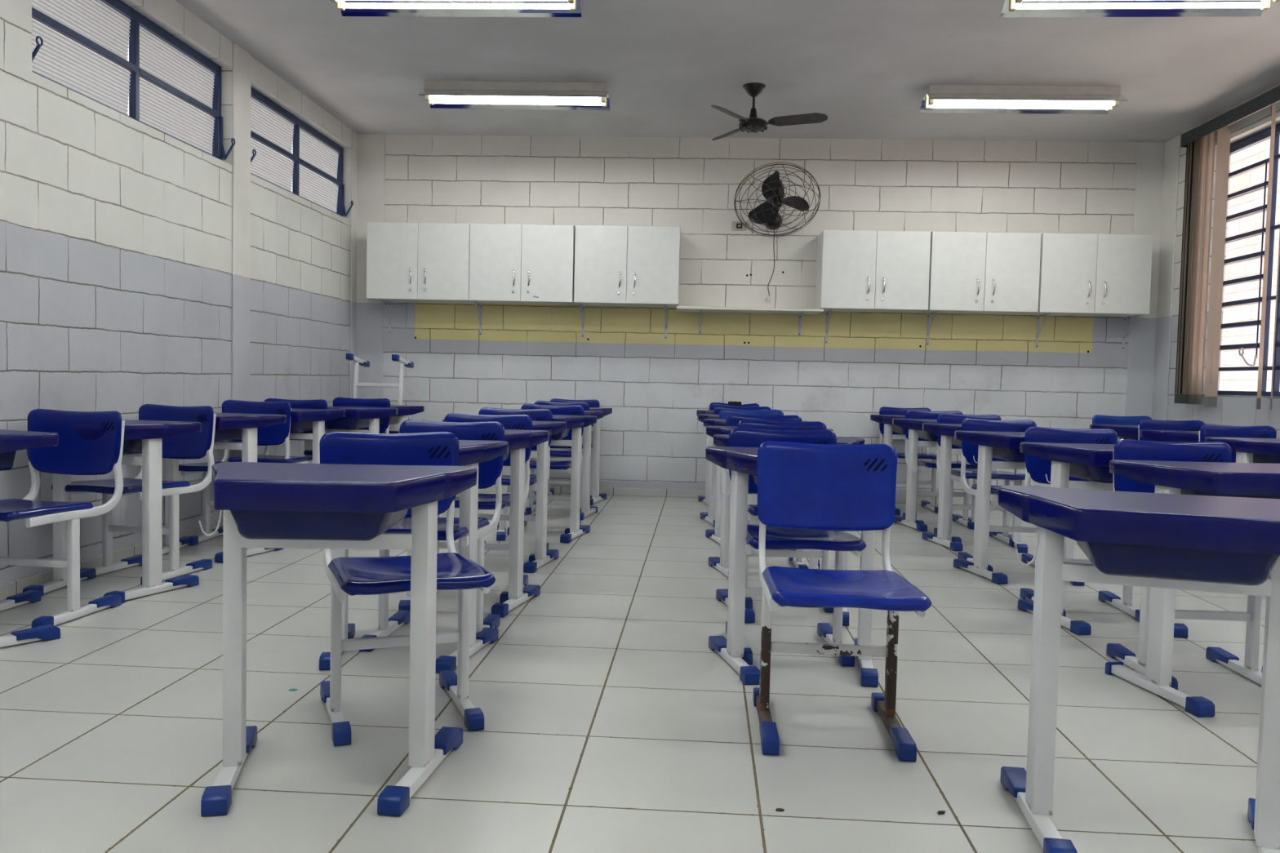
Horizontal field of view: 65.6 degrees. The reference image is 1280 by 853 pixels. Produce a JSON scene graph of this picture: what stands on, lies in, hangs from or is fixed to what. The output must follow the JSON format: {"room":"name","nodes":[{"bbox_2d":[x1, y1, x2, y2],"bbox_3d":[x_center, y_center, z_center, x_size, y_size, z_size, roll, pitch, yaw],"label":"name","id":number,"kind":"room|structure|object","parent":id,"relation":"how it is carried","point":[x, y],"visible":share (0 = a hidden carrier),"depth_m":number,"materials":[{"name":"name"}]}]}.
{"room":"classroom","nodes":[
{"label":"classroom","id":0,"kind":"room"},
{"bbox_2d":[0,0,351,584],"bbox_3d":[-2.657,-0.723,3.489,0.150,2.890,9.343,1,3,3],"label":"wall","id":1,"kind":"structure","parent":0,"point":[116,229],"depth_m":4.95,"materials":[{"name":"white brick"}]},
{"bbox_2d":[0,519,222,600],"bbox_3d":[-2.605,0.692,3.542,0.020,0.062,9.323,1,3,3],"label":"baseboard","id":2,"kind":"structure","parent":1,"relation":"attached to","point":[15,587],"depth_m":4.57,"materials":[{"name":"tile"}]},
{"bbox_2d":[31,0,235,159],"bbox_3d":[-2.521,-1.807,5.018,0.126,0.575,1.804,1,3,3],"label":"window","id":3,"kind":"structure","parent":1,"relation":"in","point":[157,56],"depth_m":4.99,"materials":[{"name":"blue metal"}]},
{"bbox_2d":[231,42,251,457],"bbox_3d":[-2.437,-0.841,6.065,0.014,2.890,0.223,1,3,3],"label":"pillar","id":4,"kind":"structure","parent":1,"relation":"attached to","point":[242,59],"depth_m":6.03,"materials":[{"name":"paint"}]},
{"bbox_2d":[250,87,353,216],"bbox_3d":[-2.411,-1.902,7.061,0.126,0.575,1.824,1,3,3],"label":"window","id":5,"kind":"structure","parent":1,"relation":"in","point":[274,127],"depth_m":7.04,"materials":[{"name":"white glass"}]},
{"bbox_2d":[349,129,358,398],"bbox_3d":[-2.331,-0.934,8.071,0.010,2.890,0.124,1,3,3],"label":"trim","id":6,"kind":"structure","parent":1,"relation":"attached to","point":[354,135],"depth_m":8.04,"materials":[{"name":"paint"}]},
{"bbox_2d":[0,491,1266,852],"bbox_3d":[0.582,0.878,3.390,6.809,0.150,9.743,1,3,3],"label":"floor","id":7,"kind":"structure","parent":0,"point":[612,723],"depth_m":2.75,"materials":[{"name":"tile"}]},
{"bbox_2d":[0,429,60,647],"bbox_3d":[-2.363,0.376,3.372,0.643,0.720,0.447,3,3,25],"label":"school desk","id":8,"kind":"object","parent":7,"relation":"on","point":[11,441],"visible":1,"depth_m":3.36,"materials":[{"name":"plastic"}]},
{"bbox_2d":[0,450,16,471],"bbox_3d":[-2.369,0.111,3.333,0.340,0.082,0.338,3,3,25],"label":"tray","id":9,"kind":"object","parent":8,"relation":"on","point":[6,460],"depth_m":3.40,"materials":[{"name":"plastic"}]},
{"bbox_2d":[0,408,124,627],"bbox_3d":[-2.292,0.334,3.705,0.406,0.776,0.616,2,3,7],"label":"chair","id":10,"kind":"object","parent":7,"relation":"on","point":[74,455],"visible":0.97,"depth_m":3.93,"materials":[{"name":"plastic"}]},
{"bbox_2d":[22,419,201,603],"bbox_3d":[-2.257,0.339,4.200,0.643,0.720,0.447,2,3,11],"label":"school desk","id":11,"kind":"object","parent":7,"relation":"on","point":[145,437],"visible":0.59,"depth_m":4.15,"materials":[{"name":"white metal"}]},
{"bbox_2d":[122,438,163,454],"bbox_3d":[-2.257,0.074,4.159,0.340,0.082,0.338,2,3,11],"label":"tray","id":12,"kind":"object","parent":11,"relation":"on","point":[130,446],"depth_m":4.12,"materials":[{"name":"plastic"}]},
{"bbox_2d":[51,404,216,585],"bbox_3d":[-2.283,0.296,4.505,0.406,0.776,0.616,2,3,12],"label":"chair","id":13,"kind":"object","parent":7,"relation":"on","point":[191,446],"visible":0.81,"depth_m":4.59,"materials":[{"name":"plastic"}]},
{"bbox_2d":[162,412,286,563],"bbox_3d":[-2.211,0.297,5.109,0.643,0.720,0.447,2,3,9],"label":"school desk","id":14,"kind":"object","parent":7,"relation":"on","point":[228,426],"visible":0.46,"depth_m":5.05,"materials":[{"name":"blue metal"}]},
{"bbox_2d":[213,428,242,442],"bbox_3d":[-2.209,0.031,5.068,0.340,0.082,0.338,2,3,9],"label":"tray","id":15,"kind":"object","parent":14,"relation":"on","point":[221,435],"depth_m":4.98,"materials":[{"name":"plastic"}]},
{"bbox_2d":[178,400,291,546],"bbox_3d":[-2.233,0.251,5.472,0.406,0.776,0.616,1,3,3],"label":"chair","id":16,"kind":"object","parent":7,"relation":"on","point":[275,434],"visible":0.45,"depth_m":5.71,"materials":[{"name":"plastic"}]},
{"bbox_2d":[227,398,327,463],"bbox_3d":[-2.178,0.227,5.989,0.406,0.776,0.616,1,3,1],"label":"chair","id":17,"kind":"object","parent":7,"relation":"on","point":[320,403],"visible":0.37,"depth_m":6.23,"materials":[{"name":"plastic"}]},
{"bbox_2d":[289,408,346,463],"bbox_3d":[-2.150,0.257,5.977,0.643,0.720,0.447,1,3,3],"label":"school desk","id":18,"kind":"object","parent":7,"relation":"on","point":[301,420],"visible":0.31,"depth_m":5.92,"materials":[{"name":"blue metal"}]},
{"bbox_2d":[289,421,312,433],"bbox_3d":[-2.145,-0.009,5.936,0.340,0.082,0.338,1,3,3],"label":"tray","id":19,"kind":"object","parent":18,"relation":"on","point":[296,427],"depth_m":5.84,"materials":[{"name":"plastic"}]},
{"bbox_2d":[198,462,477,817],"bbox_3d":[-0.726,0.464,2.320,0.643,0.720,0.447,1,3,-3],"label":"school desk","id":20,"kind":"object","parent":7,"relation":"on","point":[279,505],"visible":1,"depth_m":2.27,"materials":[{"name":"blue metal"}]},
{"bbox_2d":[230,508,408,540],"bbox_3d":[-0.718,0.199,2.279,0.340,0.082,0.338,1,3,-3],"label":"tray","id":21,"kind":"object","parent":20,"relation":"on","point":[251,523],"depth_m":2.11,"materials":[{"name":"plastic"}]},
{"bbox_2d":[303,397,390,456],"bbox_3d":[-1.951,0.202,6.628,0.406,0.776,0.616,1,3,3],"label":"chair","id":22,"kind":"object","parent":7,"relation":"on","point":[337,401],"visible":0.2,"depth_m":6.88,"materials":[{"name":"plastic"}]},
{"bbox_2d":[304,406,397,456],"bbox_3d":[-1.954,0.236,6.487,0.643,0.720,0.447,1,3,3],"label":"school desk","id":23,"kind":"object","parent":7,"relation":"on","point":[355,418],"visible":0.29,"depth_m":6.41,"materials":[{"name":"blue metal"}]},
{"bbox_2d":[326,418,368,429],"bbox_3d":[-1.950,-0.029,6.445,0.340,0.082,0.338,1,3,3],"label":"tray","id":24,"kind":"object","parent":23,"relation":"on","point":[335,424],"depth_m":6.28,"materials":[{"name":"plastic"}]},
{"bbox_2d":[337,404,424,433],"bbox_3d":[-1.900,0.210,7.064,0.643,0.720,0.447,1,3,3],"label":"school desk","id":25,"kind":"object","parent":7,"relation":"on","point":[403,411],"visible":0.2,"depth_m":7.01,"materials":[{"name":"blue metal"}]},
{"bbox_2d":[345,353,413,434],"bbox_3d":[-1.984,-0.130,7.462,0.406,0.824,0.627,1,3,3],"label":"chair","id":26,"kind":"object","parent":25,"relation":"on","point":[395,357],"visible":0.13,"depth_m":7.49,"materials":[{"name":"plastic"}]},
{"bbox_2d":[379,415,399,425],"bbox_3d":[-1.895,-0.055,7.023,0.340,0.082,0.338,1,3,3],"label":"tray","id":27,"kind":"object","parent":25,"relation":"on","point":[393,420],"depth_m":6.96,"materials":[{"name":"plastic"}]},
{"bbox_2d":[319,431,495,746],"bbox_3d":[-0.649,0.418,2.723,0.406,0.776,0.616,0,3,-22],"label":"chair","id":28,"kind":"object","parent":7,"relation":"on","point":[352,576],"visible":0.8,"depth_m":2.79,"materials":[{"name":"plastic"}]},
{"bbox_2d":[319,440,508,673],"bbox_3d":[-0.796,0.413,3.355,0.643,0.720,0.447,1,3,2],"label":"school desk","id":29,"kind":"object","parent":7,"relation":"on","point":[471,452],"visible":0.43,"depth_m":3.33,"materials":[{"name":"white metal"}]},
{"bbox_2d":[359,419,504,652],"bbox_3d":[-0.743,0.378,3.513,0.406,0.776,0.616,2,3,5],"label":"chair","id":30,"kind":"object","parent":7,"relation":"on","point":[490,472],"visible":0.45,"depth_m":3.73,"materials":[{"name":"plastic"}]},
{"bbox_2d":[398,428,549,617],"bbox_3d":[-0.726,0.378,4.115,0.643,0.720,0.447,1,3,3],"label":"school desk","id":31,"kind":"object","parent":7,"relation":"on","point":[518,441],"visible":0.46,"depth_m":4.08,"materials":[{"name":"white metal"}]},
{"bbox_2d":[436,413,532,603],"bbox_3d":[-0.715,0.342,4.276,0.406,0.776,0.616,1,3,3],"label":"chair","id":32,"kind":"object","parent":7,"relation":"on","point":[521,422],"visible":0.33,"depth_m":4.51,"materials":[{"name":"plastic"}]},
{"bbox_2d":[442,419,566,573],"bbox_3d":[-0.712,0.336,5.004,0.643,0.720,0.447,1,3,1],"label":"school desk","id":33,"kind":"object","parent":7,"relation":"on","point":[542,557],"visible":0.29,"depth_m":4.97,"materials":[{"name":"white metal"}]},
{"bbox_2d":[477,407,552,562],"bbox_3d":[-0.698,0.300,5.164,0.406,0.776,0.616,1,3,2],"label":"chair","id":34,"kind":"object","parent":7,"relation":"on","point":[536,415],"visible":0.13,"depth_m":5.41,"materials":[{"name":"plastic"}]},
{"bbox_2d":[507,404,584,534],"bbox_3d":[-0.581,0.260,6.071,0.406,0.776,0.616,1,3,4],"label":"chair","id":35,"kind":"object","parent":7,"relation":"on","point":[571,410],"visible":0.28,"depth_m":6.30,"materials":[{"name":"plastic"}]},
{"bbox_2d":[496,414,596,542],"bbox_3d":[-0.598,0.295,5.910,0.643,0.720,0.447,1,3,3],"label":"school desk","id":36,"kind":"object","parent":7,"relation":"on","point":[575,423],"visible":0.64,"depth_m":5.87,"materials":[{"name":"white metal"}]},
{"bbox_2d":[551,428,570,439],"bbox_3d":[-0.594,0.030,5.869,0.340,0.082,0.338,1,3,3],"label":"tray","id":37,"kind":"object","parent":36,"relation":"on","point":[562,434],"depth_m":5.71,"materials":[{"name":"plastic"}]},
{"bbox_2d":[524,400,589,514],"bbox_3d":[-0.588,0.216,6.974,0.406,0.776,0.616,1,3,2],"label":"chair","id":38,"kind":"object","parent":7,"relation":"on","point":[553,454],"visible":0.27,"depth_m":7.00,"materials":[{"name":"plastic"}]},
{"bbox_2d":[516,408,604,520],"bbox_3d":[-0.583,0.252,6.812,0.643,0.720,0.446,1,3,1],"label":"school desk","id":39,"kind":"object","parent":7,"relation":"on","point":[587,509],"visible":0.27,"depth_m":6.78,"materials":[{"name":"plastic"}]},
{"bbox_2d":[534,407,612,505],"bbox_3d":[-0.552,0.215,7.613,0.643,0.720,0.447,1,3,3],"label":"school desk","id":40,"kind":"object","parent":7,"relation":"on","point":[596,428],"visible":0.3,"depth_m":7.58,"materials":[{"name":"white metal"}]},
{"bbox_2d":[547,398,599,498],"bbox_3d":[-0.546,0.179,7.774,0.406,0.776,0.616,1,3,2],"label":"chair","id":41,"kind":"object","parent":7,"relation":"on","point":[593,403],"visible":0.25,"depth_m":7.80,"materials":[{"name":"plastic"}]},
{"bbox_2d":[696,409,714,505],"bbox_3d":[0.750,0.246,7.585,0.643,0.720,0.447,1,3,1],"label":"school desk","id":42,"kind":"object","parent":7,"relation":"on","point":[704,499],"visible":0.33,"depth_m":7.58,"materials":[{"name":"white metal"}]},
{"bbox_2d":[697,413,719,528],"bbox_3d":[0.705,0.291,6.607,0.643,0.720,0.447,1,3,1],"label":"school desk","id":43,"kind":"object","parent":7,"relation":"on","point":[709,517],"visible":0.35,"depth_m":6.59,"materials":[{"name":"white metal"}]},
{"bbox_2d":[709,402,759,410],"bbox_3d":[0.750,0.210,7.746,0.406,0.776,0.616,1,3,1],"label":"chair","id":44,"kind":"object","parent":7,"relation":"on","point":[713,405],"visible":0.09,"depth_m":8.00,"materials":[{"name":"plastic"}]},
{"bbox_2d":[714,405,771,414],"bbox_3d":[0.713,0.256,6.768,0.406,0.776,0.616,1,3,1],"label":"chair","id":45,"kind":"object","parent":7,"relation":"on","point":[717,410],"visible":0.03,"depth_m":7.03,"materials":[{"name":"plastic"}]},
{"bbox_2d":[719,408,783,418],"bbox_3d":[0.684,0.292,5.989,0.406,0.776,0.616,1,3,2],"label":"chair","id":46,"kind":"object","parent":7,"relation":"on","point":[723,413],"visible":0.02,"depth_m":6.25,"materials":[{"name":"plastic"}]},
{"bbox_2d":[703,418,807,550],"bbox_3d":[0.691,0.328,5.827,0.643,0.720,0.447,1,3,1],"label":"school desk","id":47,"kind":"object","parent":7,"relation":"on","point":[715,535],"visible":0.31,"depth_m":5.81,"materials":[{"name":"white metal"}]},
{"bbox_2d":[725,413,808,568],"bbox_3d":[0.648,0.336,5.051,0.406,0.776,0.616,1,3,1],"label":"chair","id":48,"kind":"object","parent":7,"relation":"on","point":[732,420],"visible":0.1,"depth_m":5.30,"materials":[{"name":"plastic"}]},
{"bbox_2d":[706,426,833,577],"bbox_3d":[0.647,0.372,4.889,0.643,0.720,0.447,1,3,0],"label":"school desk","id":49,"kind":"object","parent":7,"relation":"on","point":[722,563],"visible":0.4,"depth_m":4.87,"materials":[{"name":"white metal"}]},
{"bbox_2d":[737,419,833,613],"bbox_3d":[0.630,0.374,4.261,0.406,0.776,0.616,1,3,1],"label":"chair","id":50,"kind":"object","parent":7,"relation":"on","point":[809,425],"visible":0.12,"depth_m":4.29,"materials":[{"name":"plastic"}]},
{"bbox_2d":[713,434,864,626],"bbox_3d":[0.623,0.409,4.100,0.643,0.720,0.447,1,3,1],"label":"school desk","id":51,"kind":"object","parent":7,"relation":"on","point":[719,440],"visible":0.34,"depth_m":4.09,"materials":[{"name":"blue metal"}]},
{"bbox_2d":[705,446,878,687],"bbox_3d":[0.542,0.445,3.314,0.643,0.720,0.447,1,3,-1],"label":"school desk","id":52,"kind":"object","parent":7,"relation":"on","point":[742,462],"visible":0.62,"depth_m":3.28,"materials":[{"name":"white metal"}]},
{"bbox_2d":[725,427,866,666],"bbox_3d":[0.533,0.409,3.476,0.406,0.776,0.616,1,3,-1],"label":"chair","id":53,"kind":"object","parent":7,"relation":"on","point":[776,538],"visible":0.52,"depth_m":3.50,"materials":[{"name":"plastic"}]},
{"bbox_2d":[752,440,932,761],"bbox_3d":[0.524,0.448,2.662,0.406,0.776,0.616,1,3,4],"label":"chair","id":54,"kind":"object","parent":7,"relation":"on","point":[801,486],"visible":1,"depth_m":2.89,"materials":[{"name":"plastic"}]},
{"bbox_2d":[870,414,938,515],"bbox_3d":[2.069,0.283,7.436,0.643,0.720,0.447,1,3,1],"label":"school desk","id":55,"kind":"object","parent":7,"relation":"on","point":[886,420],"visible":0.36,"depth_m":7.40,"materials":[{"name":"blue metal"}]},
{"bbox_2d":[879,406,937,513],"bbox_3d":[2.070,0.249,7.547,0.406,0.776,0.616,1,3,1],"label":"chair","id":56,"kind":"object","parent":7,"relation":"on","point":[884,410],"visible":0.34,"depth_m":7.60,"materials":[{"name":"plastic"}]},
{"bbox_2d":[892,418,977,531],"bbox_3d":[2.042,0.320,6.655,0.643,0.720,0.447,1,3,1],"label":"school desk","id":57,"kind":"object","parent":7,"relation":"on","point":[914,426],"visible":0.56,"depth_m":6.63,"materials":[{"name":"white metal"}]},
{"bbox_2d":[918,430,937,441],"bbox_3d":[2.047,0.054,6.613,0.340,0.082,0.338,1,3,1],"label":"tray","id":58,"kind":"object","parent":57,"relation":"on","point":[923,434],"depth_m":6.55,"materials":[{"name":"plastic"}]},
{"bbox_2d":[902,409,977,528],"bbox_3d":[2.062,0.286,6.767,0.406,0.776,0.616,1,3,2],"label":"chair","id":59,"kind":"object","parent":7,"relation":"on","point":[910,414],"visible":0.43,"depth_m":6.79,"materials":[{"name":"plastic"}]},
{"bbox_2d":[921,422,1027,553],"bbox_3d":[2.036,0.355,5.917,0.643,0.720,0.447,1,3,2],"label":"school desk","id":60,"kind":"object","parent":7,"relation":"on","point":[947,431],"visible":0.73,"depth_m":5.89,"materials":[{"name":"white metal"}]},
{"bbox_2d":[933,413,1025,546],"bbox_3d":[2.080,0.320,6.066,0.406,0.776,0.616,1,3,1],"label":"chair","id":61,"kind":"object","parent":7,"relation":"on","point":[943,418],"visible":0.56,"depth_m":6.09,"materials":[{"name":"plastic"}]},
{"bbox_2d":[957,418,1044,572],"bbox_3d":[1.944,0.361,5.156,0.406,0.776,0.616,1,3,1],"label":"chair","id":62,"kind":"object","parent":7,"relation":"on","point":[969,451],"visible":0.33,"depth_m":5.40,"materials":[{"name":"plastic"}]},
{"bbox_2d":[953,430,1084,586],"bbox_3d":[1.944,0.397,4.994,0.643,0.720,0.447,1,3,0],"label":"school desk","id":63,"kind":"object","parent":7,"relation":"on","point":[1005,446],"visible":0.54,"depth_m":4.96,"materials":[{"name":"white metal"}]},
{"bbox_2d":[991,447,1025,462],"bbox_3d":[1.950,0.132,4.953,0.340,0.082,0.338,1,3,0],"label":"tray","id":64,"kind":"object","parent":63,"relation":"on","point":[1013,455],"depth_m":4.85,"materials":[{"name":"plastic"}]},
{"bbox_2d":[1019,426,1140,622],"bbox_3d":[1.914,0.406,4.209,0.406,0.776,0.616,1,3,3],"label":"chair","id":65,"kind":"object","parent":7,"relation":"on","point":[1037,468],"visible":0.23,"depth_m":4.46,"materials":[{"name":"plastic"}]},
{"bbox_2d":[1017,442,1188,638],"bbox_3d":[1.914,0.442,4.031,0.643,0.720,0.447,1,3,1],"label":"school desk","id":66,"kind":"object","parent":7,"relation":"on","point":[1091,462],"visible":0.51,"depth_m":3.98,"materials":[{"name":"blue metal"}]},
{"bbox_2d":[1069,463,1113,483],"bbox_3d":[1.920,0.177,3.989,0.340,0.082,0.338,1,3,1],"label":"tray","id":67,"kind":"object","parent":66,"relation":"on","point":[1094,473],"depth_m":3.88,"materials":[{"name":"plastic"}]},
{"bbox_2d":[1089,424,1138,439],"bbox_3d":[3.279,0.360,6.392,0.643,0.720,0.447,1,3,1],"label":"school desk","id":68,"kind":"object","parent":7,"relation":"on","point":[1123,432],"visible":0.13,"depth_m":6.31,"materials":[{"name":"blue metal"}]},
{"bbox_2d":[1091,414,1151,425],"bbox_3d":[3.288,0.325,6.552,0.406,0.776,0.616,1,3,2],"label":"chair","id":69,"kind":"object","parent":7,"relation":"on","point":[1097,419],"visible":0.02,"depth_m":6.81,"materials":[{"name":"plastic"}]},
{"bbox_2d":[998,485,1279,852],"bbox_3d":[1.082,0.517,2.080,0.643,0.720,0.447,2,3,18],"label":"school desk","id":70,"kind":"object","parent":7,"relation":"on","point":[1224,544],"visible":1,"depth_m":1.99,"materials":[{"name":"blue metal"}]},
{"bbox_2d":[1075,540,1279,586],"bbox_3d":[1.080,0.251,2.041,0.340,0.082,0.338,2,3,18],"label":"tray","id":71,"kind":"object","parent":70,"relation":"on","point":[1134,560],"depth_m":1.88,"materials":[{"name":"plastic"}]},
{"bbox_2d":[1139,429,1199,441],"bbox_3d":[3.240,0.395,5.653,0.643,0.720,0.447,1,3,1],"label":"school desk","id":72,"kind":"object","parent":7,"relation":"on","point":[1157,435],"visible":0.21,"depth_m":5.63,"materials":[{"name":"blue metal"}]},
{"bbox_2d":[1137,418,1205,441],"bbox_3d":[3.245,0.359,5.814,0.406,0.776,0.616,1,3,0],"label":"chair","id":73,"kind":"object","parent":7,"relation":"on","point":[1147,424],"visible":0.09,"depth_m":6.07,"materials":[{"name":"plastic"}]},
{"bbox_2d":[1106,439,1262,690],"bbox_3d":[1.863,0.449,3.266,0.406,0.776,0.616,1,3,3],"label":"chair","id":74,"kind":"object","parent":7,"relation":"on","point":[1124,449],"visible":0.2,"depth_m":3.44,"materials":[{"name":"plastic"}]},
{"bbox_2d":[1105,459,1279,717],"bbox_3d":[1.852,0.486,3.096,0.643,0.720,0.446,1,3,1],"label":"school desk","id":75,"kind":"object","parent":7,"relation":"on","point":[1247,480],"visible":0.72,"depth_m":3.07,"materials":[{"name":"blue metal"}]},
{"bbox_2d":[1180,488,1279,498],"bbox_3d":[1.857,0.220,3.055,0.340,0.082,0.338,1,3,1],"label":"tray","id":76,"kind":"object","parent":75,"relation":"on","point":[1247,493],"depth_m":2.87,"materials":[{"name":"plastic"}]},
{"bbox_2d":[1198,424,1276,462],"bbox_3d":[3.203,0.393,5.087,0.406,0.776,0.616,1,3,1],"label":"chair","id":77,"kind":"object","parent":7,"relation":"on","point":[1206,430],"visible":0.14,"depth_m":5.34,"materials":[{"name":"plastic"}]},
{"bbox_2d":[1204,436,1279,463],"bbox_3d":[3.205,0.429,4.925,0.643,0.720,0.447,1,3,1],"label":"school desk","id":78,"kind":"object","parent":7,"relation":"on","point":[1248,450],"visible":0.37,"depth_m":4.87,"materials":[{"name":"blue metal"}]},
{"bbox_2d":[1253,453,1279,463],"bbox_3d":[3.211,0.164,4.884,0.340,0.082,0.338,1,3,1],"label":"tray","id":79,"kind":"object","parent":78,"relation":"on","point":[1257,458],"depth_m":4.83,"materials":[{"name":"plastic"}]},
{"bbox_2d":[31,0,1279,142],"bbox_3d":[-0.434,-2.187,3.352,9.029,0.150,9.843,1,3,3],"label":"ceiling","id":80,"kind":"structure","parent":0,"point":[868,66],"depth_m":6.02,"materials":[{"name":"paint"}]},
{"bbox_2d":[330,0,582,17],"bbox_3d":[-0.916,-2.136,4.892,1.230,0.122,0.310,1,3,3],"label":"fluorescent light","id":81,"kind":"object","parent":80,"relation":"attached to","point":[473,8],"visible":1,"depth_m":4.98,"materials":[{"name":"paint"}]},
{"bbox_2d":[418,80,609,110],"bbox_3d":[-0.824,-2.216,6.613,1.230,0.122,0.310,1,3,2],"label":"fluorescent light","id":82,"kind":"object","parent":80,"relation":"attached to","point":[575,95],"visible":1,"depth_m":6.55,"materials":[{"name":"paint"}]},
{"bbox_2d":[711,82,827,140],"bbox_3d":[0.836,-2.086,6.525,0.746,0.298,0.870,1,3,3],"label":"ceiling fan","id":83,"kind":"object","parent":80,"relation":"hanging from","point":[754,124],"visible":1,"depth_m":6.45,"materials":[{"name":"black metal"}]},
{"bbox_2d":[919,84,1128,114],"bbox_3d":[2.471,-2.133,6.440,1.230,0.122,0.310,1,3,3],"label":"fluorescent light","id":84,"kind":"object","parent":80,"relation":"attached to","point":[938,98],"visible":1,"depth_m":6.38,"materials":[{"name":"paint"}]},
{"bbox_2d":[1000,0,1279,17],"bbox_3d":[2.377,-2.051,4.689,1.230,0.122,0.310,2,3,4],"label":"fluorescent light","id":85,"kind":"object","parent":80,"relation":"attached to","point":[1011,8],"visible":1,"depth_m":4.78,"materials":[{"name":"paint"}]},
{"bbox_2d":[382,133,1137,498],"bbox_3d":[0.871,-0.861,8.052,6.709,2.890,0.150,1,3,3],"label":"wall","id":86,"kind":"structure","parent":0,"point":[655,386],"depth_m":7.96,"materials":[{"name":"white brick"}]},
{"bbox_2d":[355,133,385,399],"bbox_3d":[-2.218,-0.935,8.133,0.229,2.890,0.012,1,3,3],"label":"pillar","id":87,"kind":"structure","parent":86,"relation":"attached to","point":[371,147],"depth_m":8.11,"materials":[{"name":"paint"}]},
{"bbox_2d":[366,222,475,303],"bbox_3d":[-1.725,-1.298,7.901,0.810,0.595,0.388,1,3,3],"label":"upper cabinet","id":88,"kind":"object","parent":86,"relation":"attached to","point":[406,262],"visible":1,"depth_m":7.74,"materials":[{"name":"white laminate"}]},
{"bbox_2d":[468,223,577,306],"bbox_3d":[-0.913,-1.277,7.858,0.810,0.595,0.388,1,3,3],"label":"upper cabinet","id":89,"kind":"object","parent":86,"relation":"attached to","point":[533,264],"visible":1,"depth_m":7.69,"materials":[{"name":"white laminate"}]},
{"bbox_2d":[573,225,680,307],"bbox_3d":[-0.093,-1.256,7.815,0.810,0.595,0.388,1,3,3],"label":"upper cabinet","id":90,"kind":"object","parent":86,"relation":"attached to","point":[615,265],"visible":1,"depth_m":7.65,"materials":[{"name":"white laminate"}]},
{"bbox_2d":[478,485,998,505],"bbox_3d":[0.834,0.555,8.034,6.409,0.062,0.020,1,3,3],"label":"baseboard","id":91,"kind":"structure","parent":86,"relation":"attached to","point":[557,489],"depth_m":8.06,"materials":[{"name":"tile"}]},
{"bbox_2d":[676,306,823,314],"bbox_3d":[0.852,-0.911,7.793,1.125,0.019,0.363,1,3,3],"label":"wall shelf","id":92,"kind":"object","parent":86,"relation":"attached to","point":[679,308],"visible":1,"depth_m":7.64,"materials":[{"name":"white laminate"}]},
{"bbox_2d":[733,162,820,301],"bbox_3d":[1.042,-1.478,7.595,0.598,0.988,0.583,-1,4,-42],"label":"wall fan","id":93,"kind":"object","parent":86,"relation":"attached to","point":[766,213],"visible":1,"depth_m":7.59,"materials":[{"name":"metal"}]},
{"bbox_2d":[815,229,930,313],"bbox_3d":[1.802,-1.200,7.716,0.810,0.595,0.388,1,3,3],"label":"upper cabinet","id":94,"kind":"object","parent":86,"relation":"attached to","point":[867,271],"visible":0.99,"depth_m":7.55,"materials":[{"name":"white laminate"}]},
{"bbox_2d":[919,231,1041,315],"bbox_3d":[2.621,-1.179,7.673,0.810,0.595,0.388,1,3,3],"label":"upper cabinet","id":95,"kind":"object","parent":86,"relation":"attached to","point":[971,273],"visible":0.99,"depth_m":7.51,"materials":[{"name":"white laminate"}]},
{"bbox_2d":[1035,313,1050,347],"bbox_3d":[3.140,-0.745,7.730,0.020,0.255,0.260,1,3,3],"label":"bracket","id":96,"kind":"object","parent":86,"relation":"attached to","point":[1037,331],"visible":1,"depth_m":7.85,"materials":[{"name":"grey metal"}]},
{"bbox_2d":[1025,232,1153,317],"bbox_3d":[3.440,-1.159,7.630,0.810,0.595,0.388,1,3,3],"label":"upper cabinet","id":97,"kind":"object","parent":86,"relation":"attached to","point":[1081,274],"visible":1,"depth_m":7.46,"materials":[{"name":"white laminate"}]},
{"bbox_2d":[1121,315,1140,349],"bbox_3d":[3.807,-0.728,7.694,0.020,0.255,0.260,1,3,3],"label":"bracket","id":98,"kind":"object","parent":86,"relation":"attached to","point":[1124,335],"visible":1,"depth_m":7.82,"materials":[{"name":"grey metal"}]},
{"bbox_2d":[1125,141,1164,418],"bbox_3d":[3.960,-0.778,7.808,0.212,2.890,0.012,1,3,3],"label":"pillar","id":99,"kind":"structure","parent":86,"relation":"attached to","point":[1150,154],"depth_m":7.78,"materials":[{"name":"paint"}]},
{"bbox_2d":[1166,84,1279,438],"bbox_3d":[3.891,-0.557,3.145,0.150,2.890,9.343,1,3,3],"label":"wall","id":100,"kind":"structure","parent":0,"point":[1230,410],"depth_m":7.04,"materials":[{"name":"white paint"}]},
{"bbox_2d":[1151,134,1180,420],"bbox_3d":[4.053,-0.770,7.682,0.012,2.890,0.231,1,3,3],"label":"trim","id":101,"kind":"structure","parent":100,"relation":"attached to","point":[1171,155],"depth_m":7.65,"materials":[{"name":"paint"}]},
{"bbox_2d":[1217,122,1279,396],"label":"window","id":102,"kind":"structure","parent":100,"relation":"in","point":[1264,135],"depth_m":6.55,"materials":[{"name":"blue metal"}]},
{"bbox_2d":[1173,84,1279,409],"bbox_3d":[3.891,-1.063,5.611,0.134,1.965,3.310,1,3,3],"label":"vertical blind","id":103,"kind":"object","parent":102,"relation":"attached to","point":[1199,141],"visible":1,"depth_m":6.92,"materials":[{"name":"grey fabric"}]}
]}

